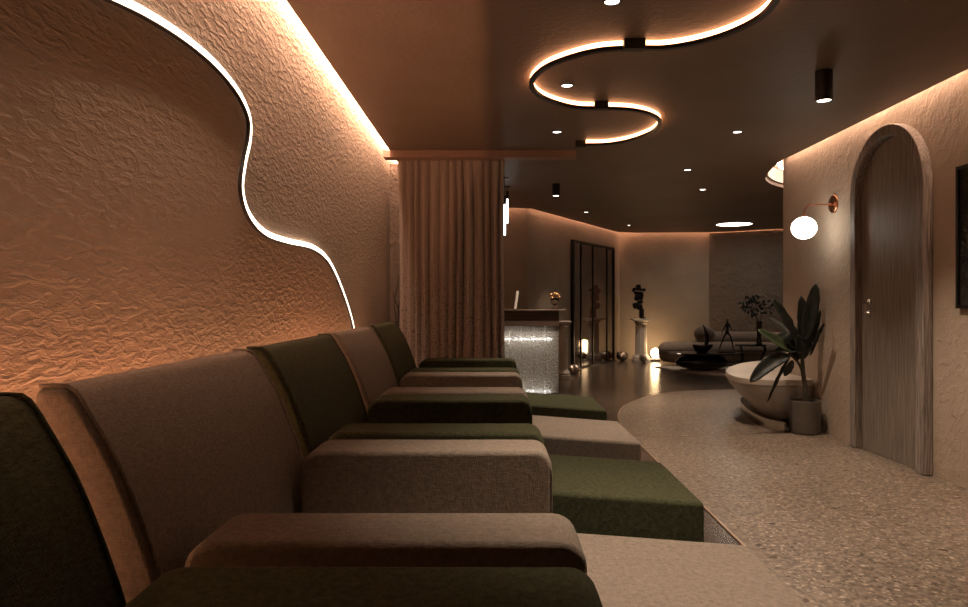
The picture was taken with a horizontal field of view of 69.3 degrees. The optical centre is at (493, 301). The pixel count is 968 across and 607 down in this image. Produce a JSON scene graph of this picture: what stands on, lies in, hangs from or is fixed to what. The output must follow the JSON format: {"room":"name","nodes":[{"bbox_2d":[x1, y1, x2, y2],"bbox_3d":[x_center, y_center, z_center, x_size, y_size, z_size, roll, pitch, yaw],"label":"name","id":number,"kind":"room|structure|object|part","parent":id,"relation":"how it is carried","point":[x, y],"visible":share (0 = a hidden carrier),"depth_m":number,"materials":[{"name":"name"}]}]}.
{"room":"spa lounge","nodes":[
{"label":"spa lounge","id":0,"kind":"room"},
{"bbox_2d":[0,0,397,402],"bbox_3d":[-1.140,-0.223,4.675,0.120,2.860,12.550,0,0,0],"label":"wall","id":1,"kind":"structure","parent":0,"point":[128,243],"depth_m":2.32,"materials":[{"name":"paint"}]},
{"bbox_2d":[103,0,353,328],"bbox_3d":[-1.071,-0.294,3.284,0.016,1.271,4.260,0,0,0],"label":"wall light","id":2,"kind":"object","parent":1,"relation":"attached to","point":[130,6],"visible":0.95,"depth_m":2.95,"materials":[{"name":"white plastic"}]},
{"bbox_2d":[390,164,399,327],"bbox_3d":[-0.939,-0.113,7.275,0.278,2.640,0.050,0,0,0],"label":"wall panel","id":3,"kind":"object","parent":1,"relation":"attached to","point":[394,180],"visible":0.21,"depth_m":7.25,"materials":[{"name":"paint"}]},
{"bbox_2d":[383,150,576,159],"bbox_3d":[-0.135,-1.419,6.768,1.850,0.067,0.155,0,0,0],"label":"trim","id":4,"kind":"structure","parent":1,"relation":"attached to","point":[387,154],"depth_m":6.69,"materials":[{"name":"paint"}]},
{"bbox_2d":[504,208,526,308],"bbox_3d":[-0.335,-0.223,10.975,1.705,2.860,0.120,0,0,-4],"label":"wall","id":5,"kind":"structure","parent":0,"point":[515,239],"depth_m":10.96,"materials":[{"name":"paint"}]},
{"bbox_2d":[527,208,619,369],"bbox_3d":[1.538,-0.223,12.919,0.120,2.860,4.379,0,0,29],"label":"wall","id":6,"kind":"structure","parent":0,"point":[549,236],"depth_m":11.99,"materials":[{"name":"paint"}]},
{"bbox_2d":[571,240,614,367],"bbox_3d":[1.926,0.047,13.435,0.060,2.320,2.176,0,0,29],"label":"door","id":7,"kind":"structure","parent":6,"relation":"in","point":[592,265],"depth_m":13.28,"materials":[{"name":"black glass"}]},
{"bbox_3d":[1.505,0.054,12.671,0.010,2.245,0.330,0,0,29],"label":"glass pane","id":8,"kind":"part","parent":7,"relation":"part of","materials":[{"name":"glass"}]},
{"bbox_3d":[1.732,0.054,13.077,0.010,2.245,0.600,0,0,29],"label":"glass pane","id":9,"kind":"part","parent":7,"relation":"part of","materials":[{"name":"glass"}]},
{"bbox_3d":[2.066,0.054,13.675,0.010,2.245,0.770,0,0,29],"label":"glass pane","id":10,"kind":"part","parent":7,"relation":"part of","materials":[{"name":"glass"}]},
{"bbox_3d":[2.342,0.054,14.171,0.010,2.245,0.366,0,0,29],"label":"glass pane","id":11,"kind":"part","parent":7,"relation":"part of","materials":[{"name":"glass"}]},
{"bbox_2d":[286,0,967,232],"bbox_3d":[3.260,-1.478,6.640,8.520,0.050,16.120,0,0,0],"label":"ceiling","id":12,"kind":"structure","parent":0,"point":[425,74],"depth_m":4.68,"materials":[{"name":"beige paint"}]},
{"bbox_2d":[398,160,504,367],"bbox_3d":[-0.418,-0.136,6.929,1.060,2.625,0.138,0,0,0],"label":"curtain","id":13,"kind":"object","parent":12,"relation":"hanging from","point":[451,211],"visible":0.66,"depth_m":6.90,"materials":[{"name":"fabric"}]},
{"bbox_2d":[504,177,507,234],"bbox_3d":[0.125,-1.118,8.200,0.080,0.670,0.080,0,0,0],"label":"pendant","id":14,"kind":"object","parent":12,"relation":"hanging from","point":[505,178],"visible":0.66,"depth_m":8.19,"materials":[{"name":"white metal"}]},
{"bbox_2d":[505,186,510,222],"bbox_3d":[0.168,-1.223,8.800,0.080,0.460,0.080,0,0,0],"label":"pendant","id":15,"kind":"object","parent":12,"relation":"hanging from","point":[507,187],"visible":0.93,"depth_m":8.79,"materials":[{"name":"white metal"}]},
{"bbox_2d":[552,183,559,196],"bbox_3d":[0.763,-1.378,8.620,0.100,0.150,0.100,0,0,0],"label":"ceiling light","id":16,"kind":"object","parent":12,"relation":"attached to","point":[556,186],"visible":1,"depth_m":8.58,"materials":[{"name":"black metal"}]},
{"bbox_2d":[560,83,573,87],"bbox_3d":[0.489,-1.449,4.687,0.088,0.008,0.088,0,0,0],"label":"recessed light","id":17,"kind":"object","parent":12,"relation":"in","point":[564,85],"visible":1,"depth_m":4.69,"materials":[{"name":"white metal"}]},
{"bbox_2d":[603,0,620,5],"bbox_3d":[0.570,-1.449,3.379,0.088,0.008,0.088,0,0,0],"label":"recessed light","id":18,"kind":"object","parent":12,"relation":"in","point":[605,2],"visible":1,"depth_m":3.39,"materials":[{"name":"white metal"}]},
{"bbox_2d":[529,0,780,147],"bbox_3d":[0.784,-1.425,4.343,1.116,0.056,4.009,0,0,0],"label":"ceiling light","id":19,"kind":"object","parent":12,"relation":"attached to","point":[628,44],"visible":1,"depth_m":3.97,"materials":[{"name":"white plastic"}]},
{"bbox_2d":[715,222,752,226],"bbox_3d":[4.471,-1.447,13.040,0.680,0.012,0.680,0,0,0],"label":"recessed light","id":20,"kind":"object","parent":12,"relation":"in","point":[727,224],"visible":1,"depth_m":13.08,"materials":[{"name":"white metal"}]},
{"bbox_2d":[717,223,751,225],"bbox_3d":[4.471,-1.450,13.040,0.636,0.004,0.636,0,0,0],"label":"diffuser","id":21,"kind":"object","parent":20,"relation":"attached to","point":[719,224],"depth_m":13.08,"materials":[{"name":"white plastic"}]},
{"bbox_2d":[766,167,782,182],"bbox_3d":[4.580,-1.577,8.210,3.239,0.149,1.978,0,0,0],"label":"ceiling light","id":22,"kind":"object","parent":12,"relation":"attached to","point":[776,175],"depth_m":8.66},
{"bbox_2d":[815,68,832,103],"bbox_3d":[2.076,-1.358,4.403,0.104,0.190,0.104,0,0,0],"label":"ceiling light","id":23,"kind":"object","parent":12,"relation":"attached to","point":[823,77],"visible":1,"depth_m":4.36,"materials":[{"name":"black metal"}]},
{"bbox_2d":[620,232,708,358],"bbox_3d":[3.593,-0.223,14.820,1.862,2.860,0.120,0,0,2],"label":"wall","id":24,"kind":"structure","parent":0,"point":[672,268],"depth_m":14.76,"materials":[{"name":"paint"}]},
{"bbox_2d":[709,229,782,232],"bbox_3d":[5.265,-0.223,14.362,1.648,2.860,0.120,0,0,30],"label":"wall","id":25,"kind":"structure","parent":0,"point":[769,229],"depth_m":14.35,"materials":[{"name":"paint"}]},
{"bbox_2d":[709,230,782,331],"bbox_3d":[6.059,-0.116,13.747,3.631,2.645,0.094,0,0,32],"label":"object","id":26,"kind":"object","parent":25,"relation":"attached to","point":[741,264],"visible":0.25,"depth_m":14.32,"materials":[{"name":"paint"}]},
{"bbox_2d":[559,359,967,606],"bbox_3d":[3.250,1.254,6.750,9.100,0.106,16.900,0,0,0],"label":"floor","id":27,"kind":"structure","parent":0,"point":[840,524],"depth_m":4.34,"materials":[{"name":"beige stone"}]},
{"bbox_2d":[0,392,602,606],"bbox_3d":[-0.050,0.681,0.709,1.671,1.052,1.010,0,0,0],"label":"recliner","id":28,"kind":"object","parent":27,"relation":"on","point":[54,552],"visible":1,"depth_m":1.11,"materials":[{"name":"green fabric"}]},
{"bbox_3d":[-0.743,0.534,0.709,0.285,0.746,1.010,0,0,0],"label":"backrest","id":29,"kind":"part","parent":28,"relation":"part of","materials":[{"name":"green fabric"}]},
{"bbox_3d":[-0.206,0.801,1.114,0.768,0.692,0.200,0,0,0],"label":"armrest","id":30,"kind":"part","parent":28,"relation":"part of","materials":[{"name":"green fabric"}]},
{"bbox_2d":[393,276,399,325],"bbox_3d":[-0.985,0.472,7.120,0.110,1.470,0.110,0,0,0],"label":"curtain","id":31,"kind":"object","parent":27,"relation":"on","point":[397,321],"visible":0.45,"depth_m":7.12,"materials":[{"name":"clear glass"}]},
{"bbox_2d":[36,349,808,606],"bbox_3d":[-0.050,0.681,1.827,1.671,1.052,1.010,0,0,0],"label":"recliner","id":32,"kind":"object","parent":27,"relation":"on","point":[197,462],"visible":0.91,"depth_m":1.66,"materials":[{"name":"beige fabric"}]},
{"bbox_3d":[-0.743,0.534,1.827,0.285,0.746,1.010,0,0,0],"label":"backrest","id":33,"kind":"part","parent":32,"relation":"part of","materials":[{"name":"beige fabric"}]},
{"bbox_3d":[-0.206,0.801,1.422,0.768,0.692,0.200,0,0,0],"label":"armrest","id":34,"kind":"part","parent":32,"relation":"part of","materials":[{"name":"beige fabric"}]},
{"bbox_3d":[-0.206,0.801,2.232,0.768,0.692,0.200,0,0,0],"label":"armrest","id":35,"kind":"part","parent":32,"relation":"part of","materials":[{"name":"beige fabric"}]},
{"bbox_2d":[247,334,703,541],"bbox_3d":[-0.050,0.681,2.945,1.671,1.052,1.010,0,0,0],"label":"recliner","id":36,"kind":"object","parent":27,"relation":"on","point":[315,382],"visible":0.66,"depth_m":2.67,"materials":[{"name":"green fabric"}]},
{"bbox_3d":[-0.743,0.534,2.945,0.285,0.746,1.010,0,0,0],"label":"backrest","id":37,"kind":"part","parent":36,"relation":"part of","materials":[{"name":"green fabric"}]},
{"bbox_3d":[-0.206,0.801,2.540,0.768,0.692,0.200,0,0,0],"label":"armrest","id":38,"kind":"part","parent":36,"relation":"part of","materials":[{"name":"green fabric"}]},
{"bbox_3d":[-0.206,0.801,3.350,0.768,0.692,0.200,0,0,0],"label":"armrest","id":39,"kind":"part","parent":36,"relation":"part of","materials":[{"name":"green fabric"}]},
{"bbox_2d":[324,326,640,460],"bbox_3d":[-0.050,0.681,4.063,1.671,1.052,1.010,0,0,0],"label":"recliner","id":40,"kind":"object","parent":27,"relation":"on","point":[369,362],"visible":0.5,"depth_m":3.88,"materials":[{"name":"beige fabric"}]},
{"bbox_3d":[-0.743,0.534,4.063,0.285,0.746,1.010,0,0,0],"label":"backrest","id":41,"kind":"part","parent":40,"relation":"part of","materials":[{"name":"beige fabric"}]},
{"bbox_3d":[-0.206,0.801,3.658,0.768,0.692,0.200,0,0,0],"label":"armrest","id":42,"kind":"part","parent":40,"relation":"part of","materials":[{"name":"beige fabric"}]},
{"bbox_3d":[-0.206,0.801,4.468,0.768,0.692,0.200,0,0,0],"label":"armrest","id":43,"kind":"part","parent":40,"relation":"part of","materials":[{"name":"beige fabric"}]},
{"bbox_2d":[365,321,606,420],"bbox_3d":[-0.050,0.681,5.181,1.671,1.052,1.010,0,0,0],"label":"recliner","id":44,"kind":"object","parent":27,"relation":"on","point":[395,344],"visible":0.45,"depth_m":5.05,"materials":[{"name":"green fabric"}]},
{"bbox_3d":[-0.743,0.534,5.181,0.285,0.746,1.010,0,0,0],"label":"backrest","id":45,"kind":"part","parent":44,"relation":"part of","materials":[{"name":"green fabric"}]},
{"bbox_3d":[-0.206,0.801,4.776,0.768,0.692,0.200,0,0,0],"label":"armrest","id":46,"kind":"part","parent":44,"relation":"part of","materials":[{"name":"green fabric"}]},
{"bbox_3d":[-0.206,0.801,5.586,0.768,0.692,0.200,0,0,0],"label":"armrest","id":47,"kind":"part","parent":44,"relation":"part of","materials":[{"name":"green fabric"}]},
{"bbox_2d":[504,309,565,394],"bbox_3d":[0.155,0.653,9.440,1.550,1.108,0.800,0,0,0],"label":"reception desk","id":48,"kind":"object","parent":27,"relation":"on","point":[531,336],"visible":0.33,"depth_m":9.10,"materials":[{"name":"grey stone"}]},
{"bbox_3d":[0.120,0.751,9.125,0.150,0.872,0.050,0,0,0],"label":"glass panel","id":49,"kind":"part","parent":48,"relation":"part of","materials":[{"name":"clear glass"}]},
{"bbox_3d":[0.278,0.751,9.125,0.145,0.872,0.050,0,0,0],"label":"glass panel","id":50,"kind":"part","parent":48,"relation":"part of","materials":[{"name":"clear glass"}]},
{"bbox_2d":[513,291,518,309],"bbox_3d":[0.286,-0.023,9.200,0.080,0.245,0.160,0,0,0],"label":"monitor","id":51,"kind":"object","parent":48,"relation":"on","point":[517,292],"visible":1,"depth_m":9.12,"materials":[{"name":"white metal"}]},
{"bbox_3d":[0.432,0.751,9.125,0.145,0.872,0.050,0,0,0],"label":"glass panel","id":52,"kind":"part","parent":48,"relation":"part of","materials":[{"name":"clear glass"}]},
{"bbox_2d":[504,309,565,310],"bbox_3d":[0.155,0.108,9.440,1.550,0.018,0.800,0,0,0],"label":"countertop","id":53,"kind":"structure","parent":48,"relation":"on","point":[504,309],"depth_m":9.04,"materials":[{"name":"brown wood"}]},
{"bbox_3d":[0.588,0.751,9.125,0.145,0.872,0.050,0,0,0],"label":"glass panel","id":54,"kind":"part","parent":48,"relation":"part of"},
{"bbox_3d":[0.755,0.751,9.125,0.170,0.872,0.050,0,0,0],"label":"glass panel","id":55,"kind":"part","parent":48,"relation":"part of","materials":[{"name":"clear glass"}]},
{"bbox_2d":[550,292,560,309],"bbox_3d":[0.803,-0.015,9.202,0.127,0.228,0.144,0,0,41],"label":"flower bowl","id":56,"kind":"object","parent":48,"relation":"on","point":[554,301],"visible":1,"depth_m":9.17,"materials":[{"name":"gold glass"}]},
{"bbox_2d":[559,321,570,378],"bbox_3d":[1.086,0.754,11.100,0.255,0.905,0.255,0,0,0],"label":"pedestal","id":57,"kind":"object","parent":27,"relation":"on","point":[564,373],"visible":0.73,"depth_m":11.02,"materials":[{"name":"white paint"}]},
{"bbox_2d":[568,364,579,373],"bbox_3d":[1.346,1.125,11.747,0.192,0.163,0.159,0,0,0],"label":"ball","id":58,"kind":"object","parent":27,"relation":"on","point":[573,368],"visible":1,"depth_m":11.70,"materials":[{"name":"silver metal"}]},
{"bbox_2d":[616,351,627,360],"bbox_3d":[2.626,1.107,14.305,0.235,0.200,0.261,0,0,0],"label":"ball","id":59,"kind":"object","parent":27,"relation":"on","point":[621,355],"visible":1,"depth_m":14.22,"materials":[{"name":"silver metal"}]},
{"bbox_2d":[630,318,651,361],"bbox_3d":[3.000,0.773,14.280,0.375,0.868,0.375,0,0,0],"label":"pedestal","id":60,"kind":"object","parent":27,"relation":"on","point":[640,324],"visible":0.87,"depth_m":14.18,"materials":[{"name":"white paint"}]},
{"bbox_2d":[632,284,645,318],"bbox_3d":[2.953,-0.011,14.280,0.275,0.697,0.126,0,0,0],"label":"abstract sculpture","id":61,"kind":"object","parent":60,"relation":"on","point":[639,295],"visible":1,"depth_m":14.22,"materials":[{"name":"brown metal"}]},
{"bbox_2d":[639,354,646,361],"bbox_3d":[2.975,1.123,13.947,0.161,0.168,0.172,0,0,0],"label":"ball","id":62,"kind":"object","parent":27,"relation":"on","point":[642,357],"visible":1,"depth_m":13.89,"materials":[{"name":"silver metal"}]},
{"bbox_2d":[650,348,660,360],"bbox_3d":[3.305,1.075,14.294,0.212,0.266,0.204,0,0,28],"label":"globe lamp","id":63,"kind":"object","parent":27,"relation":"on","point":[654,352],"visible":0.85,"depth_m":14.23,"materials":[{"name":"white glass"}]},
{"bbox_3d":[3.300,1.042,14.300,0.200,0.200,0.200,0,0,0],"label":"globe","id":64,"kind":"part","parent":63,"relation":"part of","materials":[{"name":"white glass"}]},
{"bbox_2d":[632,435,688,435],"bbox_3d":[1.498,1.201,6.300,0.505,0.004,0.012,0,0,0],"label":"trim","id":65,"kind":"structure","parent":27,"relation":"on","point":[632,435],"depth_m":6.29,"materials":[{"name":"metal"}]},
{"bbox_2d":[618,389,745,545],"bbox_3d":[2.423,1.202,5.155,4.618,0.006,12.718,0,0,30],"label":"trim","id":66,"kind":"structure","parent":27,"relation":"on","point":[646,450],"depth_m":4.07,"materials":[{"name":"metal"}]},
{"bbox_2d":[655,366,730,375],"bbox_3d":[4.540,1.200,11.949,3.145,0.013,2.098,0,0,0],"label":"rug","id":67,"kind":"object","parent":27,"relation":"on","point":[722,371],"visible":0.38,"depth_m":12.19,"materials":[{"name":"fabric"}]},
{"bbox_2d":[669,351,744,369],"bbox_3d":[3.700,1.035,12.200,1.310,0.312,0.812,0,0,0],"label":"coffee table","id":68,"kind":"object","parent":67,"relation":"on","point":[711,360],"visible":0.91,"depth_m":12.01,"materials":[{"name":"black paint"}]},
{"bbox_2d":[692,325,713,352],"bbox_3d":[3.640,0.634,12.200,0.370,0.490,0.180,0,0,0],"label":"bowl","id":69,"kind":"object","parent":68,"relation":"on","point":[706,347],"visible":1,"depth_m":12.16,"materials":[{"name":"black ceramic"}]},
{"bbox_2d":[718,319,735,352],"bbox_3d":[4.056,0.585,12.195,0.286,0.588,0.105,0,0,0],"label":"figurine","id":70,"kind":"object","parent":68,"relation":"on","point":[727,325],"visible":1,"depth_m":12.18,"materials":[{"name":"brown metal"}]},
{"bbox_2d":[735,344,766,362],"bbox_3d":[4.630,0.980,12.620,0.490,0.427,0.490,0,0,-45],"label":"side table","id":71,"kind":"object","parent":67,"relation":"on","point":[740,345],"visible":0.61,"depth_m":12.60,"materials":[{"name":"black paint"}]},
{"bbox_3d":[4.470,0.981,12.640,0.073,0.387,0.036,0,0,0],"label":"leg","id":72,"kind":"part","parent":71,"relation":"part of","materials":[{"name":"black paint"}]},
{"bbox_2d":[738,294,774,344],"bbox_3d":[4.761,0.315,12.691,0.602,0.906,0.258,0,0,0],"label":"vase","id":73,"kind":"object","parent":71,"relation":"on","point":[753,299],"visible":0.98,"depth_m":12.66,"materials":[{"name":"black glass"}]},
{"bbox_3d":[4.845,0.974,12.620,0.132,0.416,0.044,0,0,0],"label":"leg","id":74,"kind":"part","parent":71,"relation":"part of","materials":[{"name":"black paint"}]},
{"bbox_2d":[657,332,779,362],"bbox_3d":[4.444,0.894,13.450,2.613,0.626,0.946,0,0,0],"label":"curved sofa","id":75,"kind":"object","parent":27,"relation":"on","point":[751,354],"visible":0.44,"depth_m":13.11,"materials":[{"name":"fabric"}]},
{"bbox_2d":[694,326,714,341],"bbox_3d":[4.020,0.609,13.380,0.400,0.300,0.160,0,0,0],"label":"round cushion","id":76,"kind":"object","parent":75,"relation":"on","point":[699,332],"visible":0.82,"depth_m":13.33,"materials":[{"name":"fabric"}]},
{"bbox_3d":[4.455,0.960,13.450,2.590,0.375,0.900,0,0,0],"label":"seat","id":77,"kind":"part","parent":75,"relation":"part of","materials":[{"name":"fabric"}]},
{"bbox_3d":[4.808,0.717,13.620,1.747,0.273,0.447,0,0,10],"label":"backrest","id":78,"kind":"part","parent":75,"relation":"part of","materials":[{"name":"fabric"}]},
{"bbox_2d":[726,361,812,432],"bbox_3d":[3.549,0.966,7.825,2.969,0.468,1.830,0,0,-25],"label":"stone basin","id":79,"kind":"object","parent":27,"relation":"on","point":[773,414],"visible":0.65,"depth_m":6.68,"materials":[{"name":"stone"}]},
{"bbox_2d":[750,284,824,434],"bbox_3d":[2.699,0.517,6.358,0.569,1.366,0.557,0,0,38],"label":"potted plant","id":80,"kind":"object","parent":27,"relation":"on","point":[804,413],"visible":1,"depth_m":6.37,"materials":[{"name":"green plant"}]},
{"bbox_3d":[2.760,0.591,6.390,0.196,0.256,0.025,0,0,-19],"label":"stem","id":81,"kind":"part","parent":80,"relation":"part of","materials":[{"name":"green plant"}]},
{"bbox_3d":[2.852,1.050,6.420,0.270,0.300,0.270,0,0,0],"label":"pot","id":82,"kind":"part","parent":80,"relation":"part of","materials":[{"name":"grey ceramic"}]},
{"bbox_2d":[774,160,782,170],"bbox_3d":[3.250,-1.703,6.750,9.100,0.100,16.900,0,0,0],"label":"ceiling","id":83,"kind":"structure","parent":0,"point":[776,166],"depth_m":8.54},
{"bbox_2d":[783,69,967,488],"bbox_3d":[3.136,-0.223,2.925,0.200,2.860,8.850,0,0,0],"label":"wall","id":84,"kind":"structure","parent":0,"point":[824,169],"depth_m":5.93,"materials":[{"name":"beige paint"}]},
{"bbox_2d":[791,195,837,238],"bbox_3d":[2.848,-0.759,6.250,0.376,0.396,0.216,0,0,0],"label":"wall lamp","id":85,"kind":"object","parent":84,"relation":"attached to","point":[804,227],"visible":1,"depth_m":6.19,"materials":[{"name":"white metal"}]},
{"bbox_3d":[2.768,-0.661,6.250,0.216,0.200,0.216,0,0,0],"label":"globe","id":86,"kind":"part","parent":85,"relation":"part of","materials":[{"name":"white glass"}]},
{"bbox_3d":[2.892,-0.824,6.250,0.260,0.107,0.013,0,0,0],"label":"arm","id":87,"kind":"part","parent":85,"relation":"part of","materials":[{"name":"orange metal"}]},
{"bbox_2d":[850,123,932,474],"bbox_3d":[2.998,-0.072,5.333,0.074,2.545,0.995,0,0,0],"label":"door","id":88,"kind":"structure","parent":84,"relation":"in","point":[891,191],"depth_m":5.30,"materials":[{"name":"brown wood"}]},
{"bbox_3d":[2.991,0.002,5.589,0.053,0.052,0.127,0,0,0],"label":"handle","id":89,"kind":"part","parent":88,"relation":"part of","materials":[{"name":"metal"}]},
{"bbox_2d":[955,164,967,308],"bbox_3d":[3.019,-0.418,4.082,0.031,0.920,0.950,0,0,0],"label":"picture frame","id":90,"kind":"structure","parent":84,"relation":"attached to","point":[961,172],"depth_m":4.52,"materials":[{"name":"black wood"}]},
{"bbox_2d":[960,168,967,304],"bbox_3d":[3.027,-0.418,4.082,0.015,0.876,0.906,0,0,0],"label":"artwork","id":91,"kind":"object","parent":90,"relation":"attached to","point":[963,171],"depth_m":4.49}
]}

